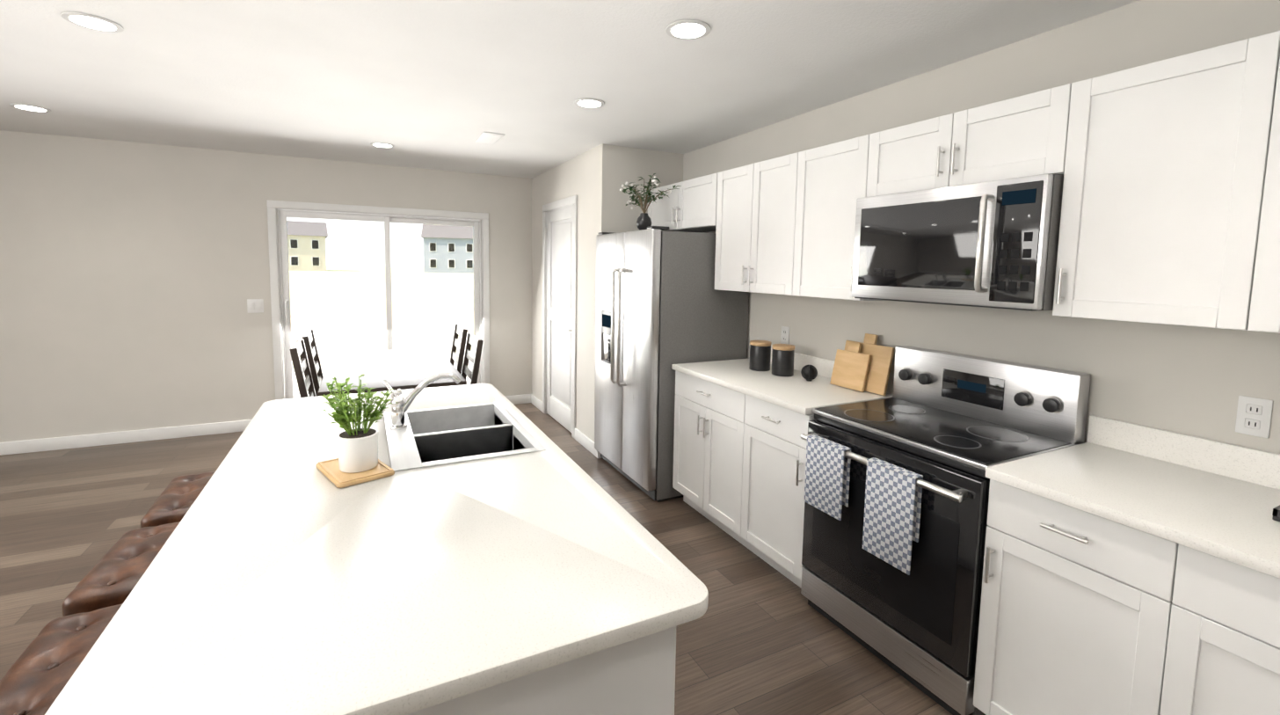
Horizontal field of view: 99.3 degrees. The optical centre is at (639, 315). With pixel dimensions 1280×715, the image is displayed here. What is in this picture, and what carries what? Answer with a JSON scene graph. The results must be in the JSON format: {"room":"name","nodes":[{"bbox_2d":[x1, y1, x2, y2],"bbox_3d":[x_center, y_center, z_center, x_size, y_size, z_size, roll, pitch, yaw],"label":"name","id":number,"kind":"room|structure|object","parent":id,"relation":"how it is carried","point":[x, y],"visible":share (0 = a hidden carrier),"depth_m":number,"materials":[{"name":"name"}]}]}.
{"room":"dining room and kitchen","nodes":[
{"label":"dining room and kitchen","id":0,"kind":"room"},
{"bbox_2d":[0,130,531,442],"bbox_3d":[-3.923,-0.154,4.650,6.270,2.510,0.160,-2,6,-27],"label":"wall","id":1,"kind":"structure","parent":0,"point":[134,277],"depth_m":4.52,"materials":[{"name":"paint"}]},
{"bbox_2d":[0,419,251,455],"bbox_3d":[-4.915,1.022,4.161,3.540,0.100,0.014,-2,6,-27],"label":"baseboard","id":2,"kind":"structure","parent":1,"relation":"attached to","point":[83,440],"depth_m":4.47,"materials":[{"name":"white wood"}]},
{"bbox_2d":[247,298,263,312],"bbox_3d":[-3.409,-0.086,4.823,0.120,0.120,0.008,-2,6,-27],"label":"switch plate","id":3,"kind":"object","parent":1,"relation":"attached to","point":[255,305],"visible":1,"depth_m":4.82,"materials":[{"name":"white plastic"}]},
{"bbox_2d":[266,199,489,399],"bbox_3d":[-2.477,-0.024,5.373,1.921,2.053,0.149,-2,6,-27],"label":"sliding door","id":4,"kind":"structure","parent":1,"relation":"attached to","point":[478,222],"depth_m":5.20,"materials":[{"name":"glass"}]},
{"bbox_2d":[505,393,530,404],"bbox_3d":[-1.395,0.924,5.946,0.445,0.100,0.017,-2,6,-27],"label":"baseboard","id":5,"kind":"structure","parent":1,"relation":"attached to","point":[526,398],"depth_m":5.98,"materials":[{"name":"white wood"}]},
{"bbox_2d":[0,402,952,714],"bbox_3d":[-1.806,1.396,1.470,7.090,0.060,8.070,-2,6,-27],"label":"floor","id":6,"kind":"structure","parent":0,"point":[760,636],"depth_m":2.65,"materials":[{"name":"brown wood"}]},
{"bbox_2d":[0,603,123,714],"bbox_3d":[-1.133,1.047,1.176,0.319,0.711,0.407,-2,6,-27],"label":"bar stool","id":7,"kind":"object","parent":6,"relation":"on","point":[39,674],"visible":0.42,"depth_m":1.11,"materials":[{"name":"brown leather"}]},
{"bbox_2d":[61,521,180,616],"bbox_3d":[-1.351,1.008,1.580,0.316,0.711,0.404,-2,6,-27],"label":"bar stool","id":8,"kind":"object","parent":6,"relation":"on","point":[112,577],"visible":0.35,"depth_m":1.43,"materials":[{"name":"brown leather"}]},
{"bbox_2d":[140,470,216,527],"bbox_3d":[-1.555,0.966,2.002,0.319,0.711,0.407,-2,6,-27],"label":"bar stool","id":9,"kind":"object","parent":6,"relation":"on","point":[175,500],"visible":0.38,"depth_m":1.85,"materials":[{"name":"brown leather"}]},
{"bbox_2d":[289,339,316,397],"bbox_3d":[-2.021,0.668,3.684,0.518,0.991,0.440,-2,6,-27],"label":"dining chair","id":10,"kind":"object","parent":6,"relation":"on","point":[301,366],"visible":0.15,"depth_m":3.49,"materials":[{"name":"brown wood"}]},
{"bbox_2d":[302,329,323,396],"bbox_3d":[-2.279,0.615,4.223,0.518,0.991,0.440,-2,6,-27],"label":"dining chair","id":11,"kind":"object","parent":6,"relation":"on","point":[309,338],"visible":0.21,"depth_m":3.94,"materials":[{"name":"brown wood"}]},
{"bbox_2d":[317,347,466,396],"bbox_3d":[-1.888,0.748,4.137,0.850,0.755,1.590,-2,6,-27],"label":"dining table","id":12,"kind":"object","parent":6,"relation":"on","point":[396,369],"visible":0.52,"depth_m":3.93,"materials":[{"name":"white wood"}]},
{"bbox_2d":[449,323,467,373],"bbox_3d":[-1.759,0.590,4.610,0.518,0.991,0.440,-2,6,-27],"label":"dining chair","id":13,"kind":"object","parent":6,"relation":"on","point":[461,331],"visible":0.25,"depth_m":4.60,"materials":[{"name":"brown wood"}]},
{"bbox_2d":[460,332,483,384],"bbox_3d":[-1.451,0.651,3.984,0.518,0.991,0.440,-2,6,-27],"label":"dining chair","id":14,"kind":"object","parent":6,"relation":"on","point":[473,358],"visible":0.31,"depth_m":3.99,"materials":[{"name":"brown wood"}]},
{"bbox_2d":[417,629,676,714],"bbox_3d":[-0.678,0.918,1.759,0.735,0.882,1.944,-2,6,-27],"label":"kitchen island","id":15,"kind":"object","parent":6,"relation":"on","point":[636,679],"depth_m":0.98,"materials":[{"name":"white wood"}]},
{"bbox_2d":[44,383,708,714],"bbox_3d":[-0.745,0.462,1.695,0.970,0.032,2.030,-2,6,-27],"label":"island countertop","id":16,"kind":"structure","parent":15,"relation":"on","point":[281,589],"depth_m":1.02,"materials":[{"name":"white stone"}]},
{"bbox_2d":[316,458,394,487],"bbox_3d":[-0.831,0.446,1.587,0.150,0.014,0.220,-4,7,-45],"label":"serving board","id":17,"kind":"object","parent":16,"relation":"on","point":[333,473],"visible":0.73,"depth_m":1.54,"materials":[{"name":"brown wood"}]},
{"bbox_2d":[320,373,392,472],"bbox_3d":[-0.821,0.303,1.589,0.193,0.273,0.199,-2,6,-27],"label":"potted herb","id":18,"kind":"object","parent":17,"relation":"on","point":[358,448],"visible":1,"depth_m":1.55,"materials":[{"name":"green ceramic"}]},
{"bbox_2d":[382,372,463,429],"bbox_3d":[-0.841,0.306,2.092,0.273,0.197,0.209,-2,6,-27],"label":"faucet","id":19,"kind":"object","parent":16,"relation":"on","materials":[{"name":"silver metal"}]},
{"bbox_2d":[382,400,547,471],"bbox_3d":[-0.675,0.518,2.006,0.465,0.203,0.690,-2,6,-27],"label":"sink","id":20,"kind":"object","parent":16,"relation":"in","point":[483,429],"depth_m":2.00,"materials":[{"name":"silver metal"}]},
{"bbox_2d":[594,225,749,501],"bbox_3d":[0.162,0.285,3.973,0.822,1.778,0.913,-2,6,-27],"label":"refrigerator","id":21,"kind":"object","parent":6,"relation":"on","point":[663,305],"visible":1,"depth_m":3.56,"materials":[{"name":"silver metal"}]},
{"bbox_2d":[619,173,681,230],"bbox_3d":[0.042,-0.800,3.832,0.303,0.402,0.769,-2,6,-27],"label":"vase","id":22,"kind":"object","parent":21,"relation":"on","point":[643,221],"visible":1,"depth_m":3.81,"materials":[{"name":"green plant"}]},
{"bbox_2d":[672,368,752,545],"bbox_3d":[0.660,0.802,3.294,0.607,0.885,0.768,-2,6,-27],"label":"base cabinet","id":23,"kind":"object","parent":6,"relation":"on","point":[711,437],"depth_m":3.11,"materials":[{"name":"white wood"}]},
{"bbox_2d":[671,357,892,414],"bbox_3d":[0.748,0.365,3.069,0.632,0.032,1.171,-2,6,-27],"label":"countertop","id":24,"kind":"structure","parent":23,"relation":"on","point":[799,395],"depth_m":2.86,"materials":[{"name":"white stone"}]},
{"bbox_2d":[749,340,771,370],"bbox_3d":[0.729,0.241,3.298,0.128,0.172,0.128,-2,6,-27],"label":"canister","id":25,"kind":"object","parent":24,"relation":"on","point":[760,355],"visible":1,"depth_m":3.25,"materials":[{"name":"black ceramic"}]},
{"bbox_2d":[771,343,794,376],"bbox_3d":[0.828,0.257,3.148,0.128,0.172,0.128,-2,6,-27],"label":"canister","id":26,"kind":"object","parent":24,"relation":"on","point":[782,359],"visible":1,"depth_m":3.10,"materials":[{"name":"black ceramic"}]},
{"bbox_2d":[800,364,817,381],"bbox_3d":[0.931,0.314,2.992,0.087,0.089,0.087,-2,6,-27],"label":"decorative ball","id":27,"kind":"object","parent":24,"relation":"on","point":[809,373],"visible":1,"depth_m":2.97,"materials":[{"name":"black metal"}]},
{"bbox_2d":[829,333,894,395],"bbox_3d":[1.137,0.236,2.785,0.109,0.286,0.310,-2,6,-27],"label":"cutting boards","id":28,"kind":"object","parent":24,"relation":"on","point":[865,366],"visible":1,"depth_m":2.75,"materials":[{"name":"brown wood"}]},
{"bbox_2d":[745,396,814,588],"bbox_3d":[0.900,0.848,2.824,0.607,0.885,0.515,-2,6,-27],"label":"base cabinet","id":29,"kind":"object","parent":6,"relation":"on","point":[777,450],"depth_m":2.63,"materials":[{"name":"white wood"}]},
{"bbox_2d":[800,345,1090,714],"bbox_3d":[1.151,0.767,2.213,0.692,1.165,0.766,-2,6,-27],"label":"range","id":30,"kind":"object","parent":6,"relation":"on","point":[897,485],"visible":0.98,"depth_m":2.04,"materials":[{"name":"silver metal"}]},
{"bbox_2d":[972,480,1216,714],"bbox_3d":[1.485,0.961,1.678,0.607,0.885,0.505,-2,6,-27],"label":"base cabinet","id":31,"kind":"object","parent":6,"relation":"on","point":[1130,569],"depth_m":1.51,"materials":[{"name":"white wood"}]},
{"bbox_2d":[985,442,1279,579],"bbox_3d":[1.924,0.591,0.764,0.632,0.032,2.459,-2,6,-27],"label":"countertop","id":32,"kind":"structure","parent":31,"relation":"on","point":[1220,516],"depth_m":1.51,"materials":[{"name":"white stone"}]},
{"bbox_2d":[1272,504,1279,521],"bbox_3d":[1.711,0.495,1.289,0.140,0.057,0.250,-2,6,-27],"label":"tray","id":33,"kind":"object","parent":32,"relation":"on","point":[1276,514],"visible":1,"depth_m":1.36,"materials":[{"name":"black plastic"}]},
{"bbox_2d":[1195,558,1279,714],"bbox_3d":[1.748,1.011,1.162,0.607,0.885,0.883,-2,6,-27],"label":"base cabinet","id":34,"kind":"object","parent":6,"relation":"on","point":[1241,658],"depth_m":1.24,"materials":[{"name":"white wood"}]},
{"bbox_2d":[0,0,1140,178],"bbox_3d":[-1.762,-1.113,1.246,7.090,0.080,8.070,-2,6,-27],"label":"ceiling","id":35,"kind":"structure","parent":0,"point":[438,84],"depth_m":2.58,"materials":[{"name":"paint"}]},
{"bbox_2d":[9,102,51,112],"bbox_3d":[-3.809,-1.297,3.401,0.176,0.008,0.176,-2,6,-27],"label":"recessed light","id":36,"kind":"object","parent":35,"relation":"in","point":[30,107],"visible":0.98,"depth_m":3.38,"materials":[{"name":"white plastic"}]},
{"bbox_2d":[60,11,123,32],"bbox_3d":[-2.160,-1.157,2.149,0.176,0.008,0.176,-2,6,-27],"label":"recessed light","id":37,"kind":"object","parent":35,"relation":"in","point":[92,22],"visible":1,"depth_m":2.14,"materials":[{"name":"white plastic"}]},
{"bbox_2d":[370,142,394,147],"bbox_3d":[-2.035,-1.347,4.302,0.176,0.008,0.176,-2,6,-27],"label":"recessed light","id":38,"kind":"object","parent":35,"relation":"in","point":[382,145],"visible":1,"depth_m":4.29,"materials":[{"name":"white plastic"}]},
{"bbox_2d":[474,131,504,144],"bbox_3d":[-1.107,-1.302,4.002,0.150,0.010,0.340,-2,6,-27],"label":"ceiling vent","id":39,"kind":"object","parent":35,"relation":"in","point":[489,138],"visible":1,"depth_m":3.97,"materials":[{"name":"white metal"}]},
{"bbox_2d":[574,97,604,108],"bbox_3d":[-0.288,-1.209,3.099,0.176,0.008,0.176,-2,6,-27],"label":"recessed light","id":40,"kind":"object","parent":35,"relation":"in","point":[590,103],"visible":1,"depth_m":3.08,"materials":[{"name":"white plastic"}]},
{"bbox_2d":[665,19,711,39],"bbox_3d":[0.188,-1.113,2.123,0.176,0.008,0.176,-2,6,-27],"label":"recessed light","id":41,"kind":"object","parent":35,"relation":"in","point":[688,29],"visible":1,"depth_m":2.11,"materials":[{"name":"white plastic"}]},
{"bbox_2d":[531,143,614,441],"bbox_3d":[-0.699,-0.170,5.116,0.100,2.450,1.930,-2,6,-27],"label":"wall","id":42,"kind":"structure","parent":0,"point":[586,178],"depth_m":4.58,"materials":[{"name":"paint"}]},
{"bbox_2d":[530,393,542,411],"bbox_3d":[-1.103,0.938,5.847,0.014,0.100,0.400,-2,6,-27],"label":"baseboard","id":43,"kind":"structure","parent":42,"relation":"attached to","point":[536,402],"depth_m":5.84,"materials":[{"name":"white wood"}]},
{"bbox_2d":[542,195,577,437],"bbox_3d":[-0.743,-0.011,5.165,0.140,2.125,0.970,-2,6,-27],"label":"door","id":44,"kind":"structure","parent":42,"relation":"attached to","point":[559,258],"depth_m":5.16,"materials":[{"name":"paint"}]},
{"bbox_2d":[574,428,602,458],"bbox_3d":[-0.441,1.063,4.572,0.034,0.100,0.544,-2,6,-27],"label":"baseboard","id":45,"kind":"structure","parent":42,"relation":"attached to","point":[578,436],"depth_m":4.55,"materials":[{"name":"white wood"}]},
{"bbox_2d":[613,145,683,232],"bbox_3d":[0.036,-0.099,4.467,0.620,2.450,0.100,-2,6,-27],"label":"wall","id":46,"kind":"structure","parent":0,"point":[631,164],"depth_m":4.29,"materials":[{"name":"paint"}]},
{"bbox_2d":[683,0,1279,453],"bbox_3d":[1.720,0.150,2.003,0.140,2.450,6.040,-2,6,-27],"label":"wall","id":47,"kind":"structure","parent":0,"point":[1188,380],"depth_m":2.05,"materials":[{"name":"paint"}]},
{"bbox_2d":[647,173,714,232],"bbox_3d":[0.420,-0.795,3.989,0.327,0.335,0.950,-2,6,-27],"label":"upper cabinet","id":48,"kind":"object","parent":47,"relation":"attached to","point":[690,207],"depth_m":3.84,"materials":[{"name":"white wood"}]},
{"bbox_2d":[711,150,806,296],"bbox_3d":[0.810,-0.513,3.236,0.327,0.750,0.779,-2,6,-27],"label":"upper cabinet","id":49,"kind":"object","parent":47,"relation":"attached to","point":[759,206],"depth_m":3.12,"materials":[{"name":"white wood"}]},
{"bbox_2d":[780,326,789,343],"bbox_3d":[0.913,0.125,3.426,0.008,0.114,0.070,-2,6,-27],"label":"wall outlet","id":50,"kind":"object","parent":47,"relation":"attached to","point":[785,335],"visible":0.94,"depth_m":3.42,"materials":[{"name":"white plastic"}]},
{"bbox_2d":[799,134,886,300],"bbox_3d":[1.050,-0.466,2.766,0.327,0.750,0.505,-2,6,-27],"label":"upper cabinet","id":51,"kind":"object","parent":47,"relation":"attached to","point":[835,178],"depth_m":2.65,"materials":[{"name":"white wood"}]},
{"bbox_2d":[865,82,1073,196],"bbox_3d":[1.346,-0.643,2.174,0.327,0.283,0.783,-2,6,-27],"label":"upper cabinet","id":52,"kind":"object","parent":47,"relation":"attached to","point":[1028,134],"depth_m":2.01,"materials":[{"name":"white wood"}]},
{"bbox_2d":[851,173,1063,311],"bbox_3d":[1.283,-0.273,2.179,0.452,0.444,0.766,-2,6,-27],"label":"microwave","id":53,"kind":"object","parent":52,"relation":"attached to","point":[993,243],"visible":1,"depth_m":1.99,"materials":[{"name":"silver metal"}]},
{"bbox_2d":[770,347,1279,487],"bbox_3d":[1.756,0.434,1.764,0.020,0.099,4.412,-2,6,-27],"label":"backsplash","id":54,"kind":"structure","parent":47,"relation":"attached to","point":[1262,467],"depth_m":1.76,"materials":[{"name":"white stone"}]},
{"bbox_2d":[1052,30,1279,333],"bbox_3d":[1.633,-0.354,1.623,0.327,0.750,0.505,-2,6,-27],"label":"upper cabinet","id":55,"kind":"object","parent":47,"relation":"attached to","point":[1168,170],"depth_m":1.52,"materials":[{"name":"white wood"}]},
{"bbox_2d":[1235,395,1273,437],"bbox_3d":[1.833,0.302,1.625,0.008,0.114,0.070,-2,6,-27],"label":"wall outlet","id":56,"kind":"object","parent":47,"relation":"attached to","point":[1254,416],"visible":1,"depth_m":1.62,"materials":[{"name":"white plastic"}]},
{"label":"outside","id":57,"kind":"structure","parent":0,"visible":0},
{"bbox_2d":[289,265,474,369],"bbox_3d":[25.367,0.935,13.450,460.000,0.180,520.000,-2,6,-27],"label":"ground","id":58,"kind":"structure","parent":57,"point":[342,278],"depth_m":26.40,"materials":[{"name":"white plant"}]},
{"bbox_2d":[286,220,327,270],"bbox_3d":[-61.810,-11.875,91.670,15.800,8.400,9.800,-2,6,-32],"label":"house","id":59,"kind":"structure","parent":58,"relation":"on","point":[313,247],"depth_m":90.81,"materials":[{"name":"beige"}]},
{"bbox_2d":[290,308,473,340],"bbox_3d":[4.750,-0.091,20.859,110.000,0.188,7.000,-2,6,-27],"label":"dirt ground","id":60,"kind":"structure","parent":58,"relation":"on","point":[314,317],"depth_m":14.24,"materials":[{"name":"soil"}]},
{"bbox_2d":[292,360,472,398],"bbox_3d":[-3.233,0.899,6.911,3.605,0.055,3.035,-2,6,-27],"label":"patio slab","id":61,"kind":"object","parent":58,"relation":"on","point":[296,388],"depth_m":7.16,"materials":[{"name":"concrete"}]},
{"bbox_2d":[421,224,473,273],"bbox_3d":[-29.661,-12.567,100.121,18.800,9.400,10.800,0,5,-16],"label":"house","id":62,"kind":"structure","parent":58,"relation":"on","point":[448,239],"depth_m":94.28,"materials":[{"name":"grey"}]}
]}

